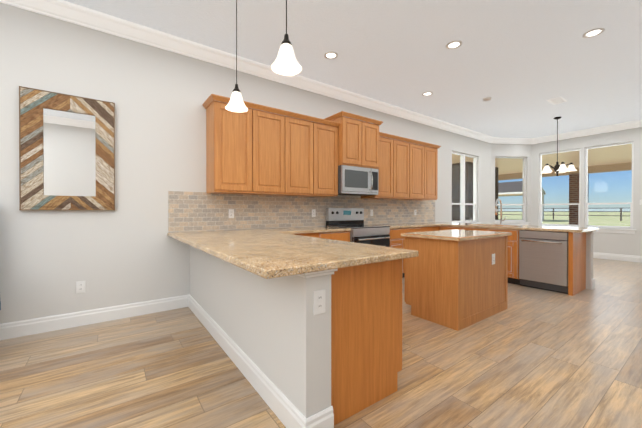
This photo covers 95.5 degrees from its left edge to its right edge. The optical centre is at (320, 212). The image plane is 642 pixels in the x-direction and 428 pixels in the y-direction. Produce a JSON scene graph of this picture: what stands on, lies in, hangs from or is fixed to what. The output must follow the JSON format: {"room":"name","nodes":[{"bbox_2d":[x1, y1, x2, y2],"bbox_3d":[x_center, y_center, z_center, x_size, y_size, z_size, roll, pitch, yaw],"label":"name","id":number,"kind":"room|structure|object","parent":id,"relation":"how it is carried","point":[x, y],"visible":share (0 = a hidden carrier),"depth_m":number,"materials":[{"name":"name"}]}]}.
{"room":"kitchen","nodes":[
{"label":"kitchen","id":0,"kind":"room"},
{"bbox_2d":[0,2,490,323],"bbox_3d":[-0.419,-0.428,4.306,12.150,3.050,0.150,0,0,-36],"label":"wall","id":1,"kind":"structure","parent":0,"point":[128,250],"depth_m":3.04,"materials":[{"name":"white paint"}]},
{"bbox_2d":[19,86,114,209],"bbox_3d":[-2.378,-0.561,2.769,0.685,1.091,0.046,0,0,-36],"label":"framed mirror","id":2,"kind":"object","parent":1,"relation":"attached to","point":[66,152],"visible":0.96,"depth_m":2.75,"materials":[{"name":"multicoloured wood"}]},
{"bbox_2d":[76,281,85,293],"bbox_3d":[-2.333,0.730,2.833,0.070,0.114,0.007,0,0,-36],"label":"outlet","id":3,"kind":"object","parent":1,"relation":"attached to","point":[80,287],"visible":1,"depth_m":2.83,"materials":[{"name":"white plastic"}]},
{"bbox_2d":[204,94,259,193],"bbox_3d":[-1.076,-0.765,3.521,0.506,1.051,0.347,0,0,-36],"label":"upper cabinet","id":4,"kind":"object","parent":1,"relation":"attached to","point":[232,138],"depth_m":3.38,"materials":[{"name":"brown wood"}]},
{"bbox_2d":[260,106,291,193],"bbox_3d":[-0.744,-0.766,3.760,0.570,1.051,0.347,0,0,-36],"label":"upper cabinet","id":5,"kind":"object","parent":1,"relation":"attached to","point":[275,129],"depth_m":3.67,"materials":[{"name":"brown wood"}]},
{"bbox_2d":[280,112,319,197],"bbox_3d":[-0.385,-0.767,4.019,0.570,1.051,0.347,0,0,-36],"label":"upper cabinet","id":6,"kind":"object","parent":1,"relation":"attached to","point":[305,134],"depth_m":3.94,"materials":[{"name":"brown wood"}]},
{"bbox_2d":[168,191,434,232],"bbox_3d":[0.371,-0.010,4.778,5.140,0.466,0.010,0,0,-36],"label":"backsplash","id":7,"kind":"structure","parent":1,"relation":"attached to","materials":[{"name":"tile"}]},
{"bbox_2d":[229,209,233,217],"bbox_3d":[-1.132,0.020,3.682,0.070,0.114,0.007,0,0,-36],"label":"outlet","id":8,"kind":"object","parent":7,"relation":"attached to","point":[231,211],"depth_m":3.68,"materials":[{"name":"white plastic"}]},
{"bbox_2d":[312,209,315,216],"bbox_3d":[-0.110,0.017,4.419,0.070,0.114,0.007,0,0,-36],"label":"outlet","id":9,"kind":"object","parent":7,"relation":"attached to","point":[313,210],"depth_m":4.42,"materials":[{"name":"white plastic"}]},
{"bbox_2d":[316,118,339,197],"bbox_3d":[-0.053,-0.769,4.259,0.506,1.051,0.347,0,0,-36],"label":"upper cabinet","id":10,"kind":"object","parent":1,"relation":"attached to","point":[329,131],"depth_m":4.17,"materials":[{"name":"brown wood"}]},
{"bbox_2d":[328,111,367,166],"bbox_3d":[0.363,-1.067,4.502,0.447,0.737,0.437,0,0,-36],"label":"upper cabinet","id":11,"kind":"object","parent":1,"relation":"attached to","point":[353,132],"depth_m":4.32,"materials":[{"name":"brown wood"}]},
{"bbox_2d":[338,165,378,195],"bbox_3d":[0.508,-0.480,4.577,0.758,0.408,0.488,0,0,-36],"label":"microwave","id":12,"kind":"object","parent":11,"relation":"attached to","point":[356,181],"visible":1,"depth_m":4.40,"materials":[{"name":"grey metal"}]},
{"bbox_2d":[364,118,379,169],"bbox_3d":[0.622,-1.068,4.689,0.447,0.737,0.437,0,0,-36],"label":"upper cabinet","id":13,"kind":"object","parent":1,"relation":"attached to","point":[373,129],"depth_m":4.57,"materials":[{"name":"brown wood"}]},
{"bbox_2d":[361,134,395,197],"bbox_3d":[0.983,-0.772,5.006,0.501,1.051,0.347,0,0,-36],"label":"upper cabinet","id":14,"kind":"object","parent":1,"relation":"attached to","point":[387,172],"depth_m":4.89,"materials":[{"name":"brown wood"}]},
{"bbox_2d":[396,136,411,197],"bbox_3d":[1.312,-0.773,5.243,0.565,1.051,0.347,0,0,-36],"label":"upper cabinet","id":15,"kind":"object","parent":1,"relation":"attached to","point":[403,149],"depth_m":5.14,"materials":[{"name":"brown wood"}]},
{"bbox_2d":[404,139,427,201],"bbox_3d":[1.666,-0.775,5.499,0.565,1.051,0.347,0,0,-36],"label":"upper cabinet","id":16,"kind":"object","parent":1,"relation":"attached to","point":[419,152],"depth_m":5.42,"materials":[{"name":"brown wood"}]},
{"bbox_2d":[420,143,439,201],"bbox_3d":[1.995,-0.776,5.736,0.501,1.051,0.347,0,0,-36],"label":"upper cabinet","id":17,"kind":"object","parent":1,"relation":"attached to","point":[432,150],"depth_m":5.66,"materials":[{"name":"brown wood"}]},
{"bbox_2d":[452,151,480,223],"bbox_3d":[3.480,-0.527,7.081,1.356,1.776,0.160,0,0,-36],"label":"window","id":18,"kind":"structure","parent":1,"relation":"in","point":[462,203],"depth_m":7.12,"materials":[{"name":"white plastic"}]},
{"bbox_2d":[0,258,641,427],"bbox_3d":[1.408,1.155,2.765,13.300,0.100,4.800,0,0,-36],"label":"floor","id":19,"kind":"structure","parent":0,"point":[529,357],"depth_m":2.02,"materials":[{"name":"brown wood"}]},
{"bbox_2d":[220,262,235,337],"bbox_3d":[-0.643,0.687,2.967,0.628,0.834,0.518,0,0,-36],"label":"half wall","id":20,"kind":"structure","parent":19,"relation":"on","point":[227,273],"depth_m":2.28,"materials":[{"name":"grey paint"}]},
{"bbox_2d":[236,270,255,357],"bbox_3d":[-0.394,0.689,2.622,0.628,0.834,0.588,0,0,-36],"label":"half wall","id":21,"kind":"structure","parent":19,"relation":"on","point":[245,282],"depth_m":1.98,"materials":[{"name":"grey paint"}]},
{"bbox_2d":[256,278,287,393],"bbox_3d":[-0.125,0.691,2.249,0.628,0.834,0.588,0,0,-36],"label":"half wall","id":22,"kind":"structure","parent":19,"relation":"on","point":[272,295],"depth_m":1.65,"materials":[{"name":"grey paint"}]},
{"bbox_2d":[308,230,327,237],"bbox_3d":[-0.424,0.683,3.792,0.733,0.834,0.681,0,0,-36],"label":"base cabinet","id":23,"kind":"object","parent":19,"relation":"on","point":[319,233],"depth_m":3.75,"materials":[{"name":"brown wood"}]},
{"bbox_2d":[276,226,347,233],"bbox_3d":[-0.235,0.246,3.956,1.164,0.037,0.632,0,0,-36],"label":"countertop","id":24,"kind":"structure","parent":23,"relation":"on","point":[283,229],"depth_m":3.84,"materials":[{"name":"beige stone"}]},
{"bbox_2d":[328,230,350,241],"bbox_3d":[0.019,0.681,4.152,0.523,0.834,0.617,0,0,-36],"label":"base cabinet","id":25,"kind":"object","parent":19,"relation":"on","point":[344,235],"depth_m":3.97,"materials":[{"name":"brown wood"}]},
{"bbox_2d":[288,258,404,424],"bbox_3d":[0.130,0.693,1.894,0.628,0.834,0.542,0,0,-36],"label":"base cabinet","id":26,"kind":"object","parent":19,"relation":"on","point":[306,315],"depth_m":1.56,"materials":[{"name":"brown wood"}]},
{"bbox_2d":[168,230,417,281],"bbox_3d":[-0.560,0.253,2.536,1.025,0.037,2.557,0,0,-36],"label":"countertop","id":27,"kind":"structure","parent":26,"relation":"on","point":[266,254],"depth_m":1.78,"materials":[{"name":"beige stone"}]},
{"bbox_2d":[313,289,324,314],"bbox_3d":[-0.007,0.437,1.415,0.070,0.114,0.007,0,0,-36],"label":"outlet","id":28,"kind":"object","parent":26,"relation":"attached to","point":[318,294],"depth_m":1.41,"materials":[{"name":"white plastic"}]},
{"bbox_2d":[326,208,389,246],"bbox_3d":[0.580,0.516,4.476,0.760,1.160,0.691,0,0,-36],"label":"range","id":29,"kind":"object","parent":19,"relation":"on","point":[360,231],"visible":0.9,"depth_m":4.44,"materials":[{"name":"silver metal"}]},
{"bbox_2d":[372,226,419,249],"bbox_3d":[1.186,0.677,4.993,0.821,0.834,0.617,0,0,-36],"label":"base cabinet","id":30,"kind":"object","parent":19,"relation":"on","point":[396,239],"depth_m":4.66,"materials":[{"name":"brown wood"}]},
{"bbox_2d":[380,222,475,229],"bbox_3d":[1.884,0.240,5.248,2.257,0.037,1.017,0,0,-36],"label":"countertop","id":31,"kind":"structure","parent":30,"relation":"on","point":[393,225],"depth_m":5.18,"materials":[{"name":"beige stone"}]},
{"bbox_2d":[420,226,443,231],"bbox_3d":[1.763,0.675,5.370,0.673,0.834,0.680,0,0,-36],"label":"base cabinet","id":32,"kind":"object","parent":19,"relation":"on","point":[422,228],"depth_m":5.18,"materials":[{"name":"brown wood"}]},
{"bbox_2d":[444,226,467,229],"bbox_3d":[2.580,0.676,5.317,0.630,0.834,0.478,0,0,-36],"label":"base cabinet","id":33,"kind":"object","parent":19,"relation":"on","point":[445,227],"depth_m":5.10,"materials":[{"name":"brown wood"}]},
{"bbox_2d":[401,229,511,330],"bbox_3d":[1.523,0.666,3.261,1.130,0.872,0.667,0,0,-36],"label":"kitchen island","id":34,"kind":"object","parent":19,"relation":"on","point":[456,279],"visible":0.9,"depth_m":2.95,"materials":[{"name":"brown wood"}]},
{"bbox_2d":[492,253,494,264],"bbox_3d":[1.849,0.503,3.124,0.070,0.114,0.007,0,0,-36],"label":"outlet","id":35,"kind":"object","parent":34,"relation":"attached to","point":[493,258],"visible":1,"depth_m":3.12,"materials":[{"name":"white plastic"}]},
{"bbox_2d":[468,226,491,230],"bbox_3d":[2.804,0.677,5.006,0.630,0.834,0.541,0,0,-36],"label":"base cabinet","id":36,"kind":"object","parent":19,"relation":"on","point":[480,228],"depth_m":4.74,"materials":[{"name":"brown wood"}]},
{"bbox_2d":[492,226,535,285],"bbox_3d":[3.030,0.679,4.693,0.630,0.834,0.483,0,0,-36],"label":"base cabinet","id":37,"kind":"object","parent":19,"relation":"on","point":[513,240],"depth_m":4.37,"materials":[{"name":"brown wood"}]},
{"bbox_2d":[476,223,598,233],"bbox_3d":[3.214,0.243,4.607,0.850,0.037,1.581,0,0,-36],"label":"countertop","id":38,"kind":"structure","parent":37,"relation":"on","point":[571,230],"depth_m":4.26,"materials":[{"name":"beige stone"}]},
{"bbox_2d":[496,198,505,225],"bbox_3d":[3.070,-0.007,4.985,0.236,0.458,0.110,0,0,-36],"label":"faucet","id":39,"kind":"object","parent":38,"relation":"on","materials":[{"name":"silver metal"}]},
{"bbox_2d":[519,230,567,292],"bbox_3d":[3.314,0.671,4.244,0.644,0.809,0.570,0,0,-36],"label":"dishwasher","id":40,"kind":"object","parent":19,"relation":"on","point":[543,259],"visible":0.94,"depth_m":4.07,"materials":[{"name":"grey metal"}]},
{"bbox_2d":[64,0,641,137],"bbox_3d":[1.408,-2.005,2.749,13.300,0.120,4.800,0,0,-36],"label":"ceiling","id":41,"kind":"structure","parent":0,"point":[520,63],"depth_m":3.47,"materials":[{"name":"white paint"}]},
{"bbox_2d":[225,0,247,112],"bbox_3d":[-0.729,-1.418,2.518,0.194,1.052,0.194,0,0,-36],"label":"pendant light","id":42,"kind":"object","parent":41,"relation":"hanging from","point":[236,104],"visible":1,"depth_m":2.51,"materials":[{"name":"white glass"}]},
{"bbox_2d":[271,0,301,75],"bbox_3d":[-0.214,-1.414,1.804,0.194,1.052,0.194,0,0,-36],"label":"pendant light","id":43,"kind":"object","parent":41,"relation":"hanging from","point":[285,63],"visible":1,"depth_m":1.80,"materials":[{"name":"white glass"}]},
{"bbox_2d":[324,51,337,58],"bbox_3d":[0.124,-1.944,3.623,0.176,0.010,0.176,0,0,-36],"label":"recessed light","id":44,"kind":"object","parent":41,"relation":"in","point":[331,55],"visible":1,"depth_m":3.62,"materials":[{"name":"white"}]},
{"bbox_2d":[422,91,432,95],"bbox_3d":[1.756,-1.950,4.813,0.176,0.010,0.176,0,0,-36],"label":"recessed light","id":45,"kind":"object","parent":41,"relation":"in","point":[429,93],"visible":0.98,"depth_m":4.80,"materials":[{"name":"white"}]},
{"bbox_2d":[446,40,461,48],"bbox_3d":[1.548,-1.943,3.393,0.176,0.010,0.176,0,0,-36],"label":"recessed light","id":46,"kind":"object","parent":41,"relation":"in","point":[455,44],"visible":1,"depth_m":3.38,"materials":[{"name":"white"}]},
{"bbox_2d":[547,96,566,104],"bbox_3d":[4.140,-1.952,5.115,0.360,0.008,0.200,0,0,-36],"label":"ceiling vent","id":47,"kind":"object","parent":41,"relation":"in","point":[557,100],"visible":0.98,"depth_m":5.09,"materials":[{"name":"white metal"}]},
{"bbox_2d":[540,117,576,175],"bbox_3d":[4.922,-1.354,6.067,0.598,1.215,0.614,0,0,-36],"label":"chandelier","id":48,"kind":"object","parent":41,"relation":"hanging from","point":[560,168],"visible":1,"depth_m":6.02,"materials":[{"name":"white glass"}]},
{"bbox_2d":[583,28,604,37],"bbox_3d":[2.958,-1.942,3.165,0.176,0.010,0.176,0,0,-36],"label":"recessed light","id":49,"kind":"object","parent":41,"relation":"in","point":[593,32],"visible":1,"depth_m":3.16,"materials":[{"name":"white"}]},
{"bbox_2d":[491,143,530,224],"bbox_3d":[5.120,-0.446,7.931,1.196,3.050,0.150,0,0,-6],"label":"wall","id":50,"kind":"structure","parent":0,"point":[510,150],"depth_m":7.86,"materials":[{"name":"white paint"}]},
{"bbox_2d":[0,252,641,427],"bbox_3d":[1.408,1.035,2.764,13.000,0.138,4.500,0,0,-36],"label":"baseboard","id":51,"kind":"structure","parent":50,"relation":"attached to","point":[287,412],"depth_m":2.60,"materials":[{"name":"white"}]},
{"bbox_2d":[0,0,641,143],"bbox_3d":[1.408,-1.877,2.750,13.000,0.135,4.500,0,0,-36],"label":"crown molding","id":52,"kind":"structure","parent":50,"relation":"attached to","point":[63,10],"depth_m":3.64,"materials":[{"name":"white"}]},
{"bbox_2d":[493,157,529,224],"bbox_3d":[5.123,-0.566,7.901,1.032,1.866,0.160,0,0,-6],"label":"bay window","id":53,"kind":"structure","parent":50,"relation":"in","point":[517,222],"depth_m":7.95,"materials":[{"name":"white plastic"}]},
{"bbox_2d":[531,127,641,255],"bbox_3d":[6.770,-0.439,6.563,0.150,3.050,3.600,0,0,-36],"label":"wall","id":54,"kind":"structure","parent":0,"point":[621,243],"depth_m":6.73,"materials":[{"name":"white paint"}]},
{"bbox_2d":[539,148,580,226],"bbox_3d":[6.089,-0.543,7.455,0.160,2.026,0.951,0,0,-36],"label":"window","id":55,"kind":"structure","parent":54,"relation":"in","point":[540,199],"depth_m":7.50,"materials":[{"name":"white plastic"}]},
{"bbox_2d":[585,141,635,233],"bbox_3d":[6.618,-0.540,6.721,0.160,2.026,0.911,0,0,-36],"label":"window","id":56,"kind":"structure","parent":54,"relation":"in","point":[626,229],"depth_m":6.70,"materials":[{"name":"white plastic"}]},
{"label":"outside","id":57,"kind":"structure","parent":0,"visible":0},
{"bbox_2d":[498,212,629,225],"bbox_3d":[216.230,0.377,160.494,660.000,0.050,500.000,0,0,-36],"label":"ground","id":58,"kind":"structure","parent":57,"point":[598,221],"depth_m":42.54,"materials":[{"name":"green plant"}]},
{"bbox_2d":[498,181,545,220],"bbox_3d":[20.660,-1.303,35.721,5.120,4.488,9.950,0,0,-36],"label":"pavilion","id":59,"kind":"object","parent":58,"relation":"on","point":[506,190],"depth_m":32.93,"materials":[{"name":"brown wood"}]},
{"bbox_2d":[498,208,629,220],"bbox_3d":[42.750,0.304,18.094,0.120,1.450,152.000,0,0,-36],"label":"fence","id":60,"kind":"object","parent":58,"relation":"on","point":[620,215],"depth_m":35.76,"materials":[{"name":"black metal"}]},
{"bbox_2d":[498,207,629,210],"bbox_3d":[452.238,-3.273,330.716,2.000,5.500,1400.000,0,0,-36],"label":"tree","id":61,"kind":"object","parent":58,"relation":"on","point":[616,209],"depth_m":412.16,"materials":[{"name":"green plant"}]},
{"bbox_3d":[6.029,1.096,7.639,10.200,0.030,12.000,0,0,-36],"label":"patio slab","id":62,"kind":"object","parent":58,"relation":"on","visible":0},
{"bbox_2d":[452,162,497,220],"bbox_3d":[4.758,-0.305,11.635,2.180,2.729,3.420,0,0,-36],"label":"house","id":63,"kind":"structure","parent":62,"relation":"on","point":[468,183],"depth_m":9.89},
{"bbox_2d":[569,173,588,224],"bbox_3d":[9.684,-0.186,10.960,0.460,2.500,0.460,0,0,-36],"label":"brick column","id":64,"kind":"structure","parent":62,"relation":"on","point":[573,219],"depth_m":10.87,"materials":[{"name":"brown brick"}]},
{"bbox_2d":[452,144,631,180],"bbox_3d":[6.029,-1.619,7.626,10.200,0.400,12.000,0,0,-36],"label":"porch roof","id":65,"kind":"structure","parent":64,"relation":"on","point":[596,161],"depth_m":9.62,"materials":[{"name":"brown wood"}]}
]}

